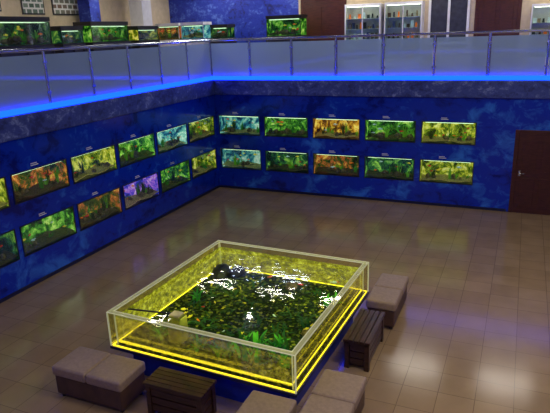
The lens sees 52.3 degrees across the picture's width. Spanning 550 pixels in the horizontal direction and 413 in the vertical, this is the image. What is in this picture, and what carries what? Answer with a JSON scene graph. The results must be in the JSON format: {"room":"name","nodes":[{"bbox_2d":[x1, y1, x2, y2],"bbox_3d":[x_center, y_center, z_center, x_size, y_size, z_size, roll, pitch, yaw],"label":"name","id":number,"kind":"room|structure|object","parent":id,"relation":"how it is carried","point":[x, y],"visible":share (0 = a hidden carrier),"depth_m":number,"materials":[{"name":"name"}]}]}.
{"room":"animal exhibit","nodes":[
{"label":"animal exhibit","id":0,"kind":"room"},
{"bbox_2d":[0,0,169,25],"bbox_3d":[-6.839,-2.734,9.589,0.100,2.930,18.000,6,19,23],"label":"wall","id":1,"kind":"structure","parent":0,"point":[110,10],"depth_m":14.63,"materials":[{"name":"beige paint"}]},
{"bbox_2d":[20,0,44,14],"bbox_3d":[-5.392,-4.599,12.419,0.023,0.650,0.650,6,19,23],"label":"framed poster","id":2,"kind":"object","parent":1,"relation":"attached to","point":[29,7],"visible":1,"depth_m":12.45,"materials":[{"name":"white paper"}]},
{"bbox_2d":[51,0,78,14],"bbox_3d":[-4.975,-4.899,13.334,0.023,0.650,0.950,6,19,23],"label":"framed poster","id":3,"kind":"object","parent":1,"relation":"attached to","point":[59,7],"visible":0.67,"depth_m":13.31,"materials":[{"name":"white paper"}]},
{"bbox_2d":[0,95,219,298],"bbox_3d":[-4.631,0.467,8.200,0.001,2.540,15.500,6,19,23],"label":"wall","id":4,"kind":"structure","parent":0,"point":[16,156],"depth_m":10.71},
{"bbox_2d":[0,176,10,210],"bbox_3d":[-4.638,-0.113,8.420,0.312,0.593,1.236,6,19,23],"label":"aquarium","id":5,"kind":"object","parent":4,"relation":"attached to","point":[4,196],"visible":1,"depth_m":8.92,"materials":[{"name":"yellow glass"}]},
{"bbox_2d":[0,229,19,268],"bbox_3d":[-4.620,0.740,8.691,0.337,0.623,1.236,6,19,23],"label":"aquarium","id":6,"kind":"object","parent":4,"relation":"attached to","point":[9,251],"visible":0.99,"depth_m":9.20,"materials":[{"name":"green glass"}]},
{"bbox_2d":[3,159,69,204],"bbox_3d":[-4.105,-0.497,9.592,0.312,0.593,1.252,6,19,23],"label":"aquarium","id":7,"kind":"object","parent":4,"relation":"attached to","point":[32,183],"visible":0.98,"depth_m":9.72,"materials":[{"name":"orange glass"}]},
{"bbox_2d":[19,206,76,256],"bbox_3d":[-4.096,0.358,9.858,0.350,0.623,1.236,6,19,23],"label":"aquarium","id":8,"kind":"object","parent":4,"relation":"attached to","point":[37,235],"visible":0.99,"depth_m":10.00,"materials":[{"name":"green glass"}]},
{"bbox_2d":[65,144,117,183],"bbox_3d":[-3.598,-0.878,10.757,0.355,0.593,1.236,6,19,23],"label":"aquarium","id":9,"kind":"object","parent":4,"relation":"attached to","point":[88,165],"visible":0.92,"depth_m":10.96,"materials":[{"name":"yellow glass"}]},
{"bbox_2d":[77,187,122,230],"bbox_3d":[-3.561,-0.023,11.020,0.339,0.623,1.236,6,19,23],"label":"aquarium","id":10,"kind":"object","parent":4,"relation":"attached to","point":[92,211],"visible":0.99,"depth_m":11.19,"materials":[{"name":"orange glass"}]},
{"bbox_2d":[0,185,219,302],"bbox_3d":[-4.585,1.653,8.558,0.014,0.060,15.484,6,19,23],"label":"baseboard","id":11,"kind":"structure","parent":4,"relation":"attached to","point":[13,294],"depth_m":10.92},
{"bbox_2d":[113,133,155,167],"bbox_3d":[-3.043,-1.257,11.911,0.324,0.593,1.236,6,19,23],"label":"aquarium","id":12,"kind":"object","parent":4,"relation":"attached to","point":[141,148],"visible":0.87,"depth_m":12.13,"materials":[{"name":"green glass"}]},
{"bbox_2d":[118,172,159,210],"bbox_3d":[-3.031,-0.405,12.185,0.340,0.623,1.236,6,19,23],"label":"aquarium","id":13,"kind":"object","parent":4,"relation":"attached to","point":[136,192],"visible":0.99,"depth_m":12.37,"materials":[{"name":"purple glass"}]},
{"bbox_2d":[152,124,187,154],"bbox_3d":[-2.524,-1.639,13.080,0.324,0.593,1.236,6,19,23],"label":"aquarium","id":14,"kind":"object","parent":4,"relation":"attached to","point":[175,137],"visible":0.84,"depth_m":13.30,"materials":[{"name":"teal glass"}]},
{"bbox_2d":[156,159,190,193],"bbox_3d":[-2.488,-0.785,13.344,0.312,0.623,1.236,6,19,23],"label":"aquarium","id":15,"kind":"object","parent":4,"relation":"attached to","point":[176,175],"visible":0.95,"depth_m":13.58,"materials":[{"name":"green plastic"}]},
{"bbox_2d":[188,115,214,142],"bbox_3d":[-1.995,-2.021,14.245,0.327,0.593,1.236,6,19,23],"label":"aquarium","id":16,"kind":"object","parent":4,"relation":"attached to","point":[203,128],"visible":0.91,"depth_m":14.52,"materials":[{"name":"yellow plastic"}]},
{"bbox_2d":[191,149,216,178],"bbox_3d":[-1.960,-1.166,14.509,0.316,0.623,1.236,6,19,23],"label":"aquarium","id":17,"kind":"object","parent":4,"relation":"attached to","point":[204,163],"visible":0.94,"depth_m":14.77,"materials":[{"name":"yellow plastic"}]},
{"bbox_2d":[0,187,549,412],"bbox_3d":[0.458,2.216,6.456,11.000,0.100,15.500,6,19,23],"label":"floor","id":18,"kind":"structure","parent":0,"point":[470,333],"depth_m":8.95,"materials":[{"name":"tile"}]},
{"bbox_2d":[52,346,144,412],"bbox_3d":[-2.033,2.009,6.525,0.976,0.420,0.480,6,19,23],"label":"upholstered bench","id":19,"kind":"object","parent":18,"relation":"on","point":[99,377],"visible":0.99,"depth_m":6.37,"materials":[{"name":"beige fabric"}]},
{"bbox_2d":[143,366,216,412],"bbox_3d":[-1.032,2.095,6.155,0.740,0.410,0.332,6,19,23],"label":"wooden bench","id":20,"kind":"object","parent":18,"relation":"on","point":[168,390],"visible":1,"depth_m":6.06,"materials":[{"name":"brown wood"}]},
{"bbox_2d":[106,240,368,404],"bbox_3d":[-0.330,1.441,7.352,2.460,0.900,2.580,6,19,25],"label":"aquarium","id":21,"kind":"object","parent":18,"relation":"on","point":[242,329],"visible":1,"depth_m":6.99,"materials":[{"name":"yellow glass"}]},
{"bbox_2d":[236,390,296,412],"bbox_3d":[-0.091,2.211,5.661,0.506,0.420,0.480,6,19,23],"label":"upholstered bench","id":22,"kind":"object","parent":18,"relation":"on","point":[257,401],"visible":1,"depth_m":5.65,"materials":[{"name":"beige fabric"}]},
{"bbox_2d":[299,369,366,412],"bbox_3d":[0.593,2.149,5.782,0.480,0.420,0.966,6,19,23],"label":"upholstered bench","id":23,"kind":"object","parent":18,"relation":"on","point":[335,391],"visible":1,"depth_m":5.80,"materials":[{"name":"beige fabric"}]},
{"bbox_2d":[343,308,384,371],"bbox_3d":[1.151,1.701,7.176,0.332,0.410,0.840,6,19,23],"label":"wooden bench","id":24,"kind":"object","parent":18,"relation":"on","point":[364,335],"visible":1,"depth_m":6.92,"materials":[{"name":"brown wood"}]},
{"bbox_2d":[366,273,408,328],"bbox_3d":[1.646,1.369,8.166,0.420,0.420,0.966,6,19,23],"label":"upholstered bench","id":25,"kind":"object","parent":18,"relation":"on","point":[388,295],"visible":0.95,"depth_m":7.90,"materials":[{"name":"beige fabric"}]},
{"bbox_2d":[168,0,549,75],"bbox_3d":[3.129,-4.701,14.784,13.800,2.930,0.100,6,19,23],"label":"wall","id":26,"kind":"structure","parent":0,"point":[249,19],"depth_m":16.24,"materials":[{"name":"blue paint"}]},
{"bbox_2d":[303,0,342,40],"bbox_3d":[1.345,-4.627,15.546,1.150,2.045,0.027,6,19,23],"label":"leaf","id":27,"kind":"object","parent":26,"relation":"attached to","point":[324,18],"visible":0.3,"depth_m":15.37,"materials":[{"name":"brown wood"}]},
{"bbox_2d":[301,0,346,39],"bbox_3d":[1.344,-4.663,15.534,1.310,2.130,0.029,6,19,23],"label":"frame","id":28,"kind":"object","parent":26,"relation":"attached to","point":[302,1],"visible":0.23,"depth_m":15.23,"materials":[{"name":"brown wood"}]},
{"bbox_2d":[427,0,470,41],"bbox_3d":[4.372,-4.855,14.081,1.000,1.500,0.049,6,19,23],"label":"window","id":29,"kind":"structure","parent":26,"relation":"in","point":[443,15],"depth_m":14.11,"materials":[{"name":"grey glass"}]},
{"bbox_2d":[477,0,518,71],"bbox_3d":[5.450,-4.229,13.808,0.900,2.045,0.027,6,19,23],"label":"door","id":30,"kind":"structure","parent":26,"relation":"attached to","point":[492,14],"depth_m":13.67,"materials":[{"name":"brown wood"}]},
{"bbox_2d":[473,0,522,35],"bbox_3d":[5.448,-4.265,13.796,1.060,2.130,0.029,6,19,23],"label":"frame","id":31,"kind":"object","parent":26,"relation":"attached to","point":[477,1],"visible":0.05,"depth_m":13.73,"materials":[{"name":"brown wood"}]},
{"bbox_2d":[214,95,549,212],"bbox_3d":[3.491,-1.257,12.824,11.000,2.540,0.001,6,19,23],"label":"wall","id":32,"kind":"structure","parent":0,"point":[498,120],"depth_m":13.10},
{"bbox_2d":[218,112,259,135],"bbox_3d":[-0.864,-2.200,14.695,1.186,0.593,0.369,6,19,23],"label":"aquarium","id":33,"kind":"object","parent":32,"relation":"attached to","point":[228,124],"visible":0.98,"depth_m":14.77,"materials":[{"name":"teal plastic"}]},
{"bbox_2d":[220,147,261,169],"bbox_3d":[-0.846,-1.338,14.936,1.186,0.623,0.312,6,19,23],"label":"aquarium","id":34,"kind":"object","parent":32,"relation":"attached to","point":[230,158],"visible":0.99,"depth_m":15.04,"materials":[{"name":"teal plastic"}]},
{"bbox_2d":[264,113,307,137],"bbox_3d":[0.328,-2.077,14.165,1.186,0.593,0.322,6,19,23],"label":"aquarium","id":35,"kind":"object","parent":32,"relation":"attached to","point":[296,127],"visible":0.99,"depth_m":14.25,"materials":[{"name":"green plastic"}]},
{"bbox_2d":[265,148,308,173],"bbox_3d":[0.359,-1.224,14.433,1.186,0.623,0.326,6,19,23],"label":"aquarium","id":36,"kind":"object","parent":32,"relation":"attached to","point":[278,161],"visible":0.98,"depth_m":14.52,"materials":[{"name":"green glass"}]},
{"bbox_2d":[312,116,359,139],"bbox_3d":[1.536,-1.965,13.671,1.186,0.593,0.355,6,19,23],"label":"aquarium","id":37,"kind":"object","parent":32,"relation":"attached to","point":[323,128],"visible":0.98,"depth_m":13.72,"materials":[{"name":"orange glass"}]},
{"bbox_2d":[313,152,358,176],"bbox_3d":[1.560,-1.107,13.925,1.186,0.623,0.326,6,19,23],"label":"aquarium","id":38,"kind":"object","parent":32,"relation":"attached to","point":[323,164],"visible":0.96,"depth_m":14.01,"materials":[{"name":"orange glass"}]},
{"bbox_2d":[220,185,505,211],"bbox_3d":[3.529,-0.072,13.185,11.000,0.060,0.014,6,19,23],"label":"baseboard","id":39,"kind":"structure","parent":32,"relation":"attached to","point":[224,186],"depth_m":13.69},
{"bbox_2d":[364,153,414,180],"bbox_3d":[2.759,-0.989,13.410,1.186,0.623,0.312,6,19,23],"label":"aquarium","id":40,"kind":"object","parent":32,"relation":"attached to","point":[391,168],"visible":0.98,"depth_m":13.48,"materials":[{"name":"green glass"}]},
{"bbox_2d":[365,116,415,142],"bbox_3d":[2.732,-1.844,13.149,1.186,0.593,0.325,6,19,23],"label":"aquarium","id":41,"kind":"object","parent":32,"relation":"attached to","point":[375,130],"visible":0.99,"depth_m":13.22,"materials":[{"name":"green glass"}]},
{"bbox_2d":[419,156,473,184],"bbox_3d":[3.965,-0.875,12.912,1.186,0.623,0.336,6,19,23],"label":"aquarium","id":42,"kind":"object","parent":32,"relation":"attached to","point":[434,171],"visible":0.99,"depth_m":12.97,"materials":[{"name":"yellow glass"}]},
{"bbox_2d":[421,119,476,144],"bbox_3d":[3.939,-1.732,12.655,1.186,0.593,0.357,6,19,23],"label":"aquarium","id":43,"kind":"object","parent":32,"relation":"attached to","point":[432,132],"visible":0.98,"depth_m":12.71,"materials":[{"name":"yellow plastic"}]},
{"bbox_2d":[508,130,549,211],"bbox_3d":[5.633,-0.712,12.009,1.020,1.840,0.029,6,19,23],"label":"frame","id":44,"kind":"object","parent":32,"relation":"attached to","point":[518,132],"visible":1,"depth_m":12.07,"materials":[{"name":"brown wood"}]},
{"bbox_2d":[512,134,549,214],"bbox_3d":[5.635,-0.676,12.021,0.860,1.755,0.027,6,19,23],"label":"door","id":45,"kind":"structure","parent":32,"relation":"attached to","point":[532,188],"depth_m":12.05,"materials":[{"name":"brown wood"}]},
{"bbox_3d":[-0.419,-0.823,7.293,13.800,0.180,18.000,6,19,23],"label":"floor","id":46,"kind":"structure","parent":0,"visible":0},
{"bbox_2d":[0,16,54,56],"bbox_3d":[-4.886,-2.746,10.789,0.510,1.710,1.310,6,19,23],"label":"aquarium","id":47,"kind":"object","parent":46,"relation":"on","point":[16,32],"visible":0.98,"depth_m":10.76,"materials":[{"name":"green glass"}]},
{"bbox_2d":[50,26,85,53],"bbox_3d":[-4.396,-3.015,11.883,0.510,1.540,0.662,6,19,23],"label":"aquarium","id":48,"kind":"object","parent":46,"relation":"on","point":[62,36],"visible":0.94,"depth_m":11.60,"materials":[{"name":"green glass"}]},
{"bbox_2d":[77,0,100,21],"bbox_3d":[-4.490,-4.222,13.765,0.420,2.730,0.420,6,19,23],"label":"column","id":49,"kind":"structure","parent":46,"relation":"on","point":[89,10],"depth_m":13.47,"materials":[{"name":"blue paint"}]},
{"bbox_2d":[73,21,130,51],"bbox_3d":[-3.918,-3.409,12.940,0.525,1.630,1.310,6,19,23],"label":"aquarium","id":50,"kind":"object","parent":46,"relation":"on","point":[94,32],"visible":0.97,"depth_m":12.77,"materials":[{"name":"green glass"}]},
{"bbox_2d":[128,0,152,25],"bbox_3d":[-3.618,-4.737,15.321,0.480,2.730,0.480,6,19,23],"label":"column","id":51,"kind":"structure","parent":46,"relation":"on","point":[140,10],"depth_m":15.01,"materials":[{"name":"white paint"}]},
{"bbox_2d":[128,26,159,48],"bbox_3d":[-3.347,-3.768,14.197,0.517,1.530,0.860,6,19,23],"label":"aquarium","id":52,"kind":"object","parent":46,"relation":"on","point":[137,34],"visible":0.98,"depth_m":13.86,"materials":[{"name":"glass"}]},
{"bbox_2d":[155,23,181,46],"bbox_3d":[-2.973,-4.528,16.443,0.810,1.620,0.510,6,19,23],"label":"aquarium","id":53,"kind":"object","parent":46,"relation":"on","point":[166,31],"visible":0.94,"depth_m":16.21,"materials":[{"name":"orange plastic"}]},
{"bbox_2d":[180,22,211,45],"bbox_3d":[-2.216,-4.455,16.122,0.760,1.620,0.510,6,19,23],"label":"aquarium","id":54,"kind":"object","parent":46,"relation":"on","point":[189,30],"visible":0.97,"depth_m":15.89,"materials":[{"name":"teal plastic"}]},
{"bbox_2d":[210,24,236,73],"bbox_3d":[-1.433,-4.338,15.811,0.560,1.530,0.523,6,19,23],"label":"aquarium","id":55,"kind":"object","parent":46,"relation":"on","point":[218,31],"visible":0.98,"depth_m":15.54,"materials":[{"name":"green glass"}]},
{"bbox_2d":[0,80,549,142],"bbox_3d":[0.325,-0.423,5.744,11.160,0.370,15.660,6,19,23],"label":"trim","id":56,"kind":"structure","parent":46,"relation":"attached to","point":[19,126],"depth_m":12.14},
{"bbox_2d":[0,39,212,117],"bbox_3d":[-4.278,-1.890,8.647,0.110,1.009,13.307,6,19,23],"label":"glass railing","id":57,"kind":"object","parent":56,"relation":"on","point":[28,83],"visible":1,"depth_m":10.50,"materials":[{"name":"glass"}]},
{"bbox_2d":[210,29,549,79],"bbox_3d":[3.395,-3.287,12.271,11.108,1.009,0.110,6,19,23],"label":"glass railing","id":58,"kind":"object","parent":56,"relation":"on","point":[513,57],"visible":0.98,"depth_m":12.61,"materials":[{"name":"glass"}]},
{"bbox_2d":[265,14,307,66],"bbox_3d":[0.328,-4.241,15.034,1.010,1.690,0.510,6,19,23],"label":"aquarium","id":59,"kind":"object","parent":46,"relation":"on","point":[278,25],"visible":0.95,"depth_m":14.87,"materials":[{"name":"green glass"}]},
{"bbox_2d":[345,3,383,51],"bbox_3d":[2.371,-4.391,14.932,0.950,1.900,0.400,6,19,23],"label":"display cabinet","id":60,"kind":"object","parent":46,"relation":"on","point":[360,19],"visible":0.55,"depth_m":14.84,"materials":[{"name":"white laminate"}]},
{"bbox_2d":[384,1,424,74],"bbox_3d":[3.334,-4.297,14.525,0.950,1.900,0.400,6,19,23],"label":"display cabinet","id":61,"kind":"object","parent":46,"relation":"on","point":[408,16],"visible":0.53,"depth_m":14.44,"materials":[{"name":"white laminate"}]},
{"bbox_2d":[529,3,549,74],"bbox_3d":[6.570,-3.888,13.185,1.100,1.700,0.400,6,19,23],"label":"display cabinet","id":62,"kind":"object","parent":46,"relation":"on","point":[540,13],"visible":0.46,"depth_m":13.26,"materials":[{"name":"white laminate"}]}
]}

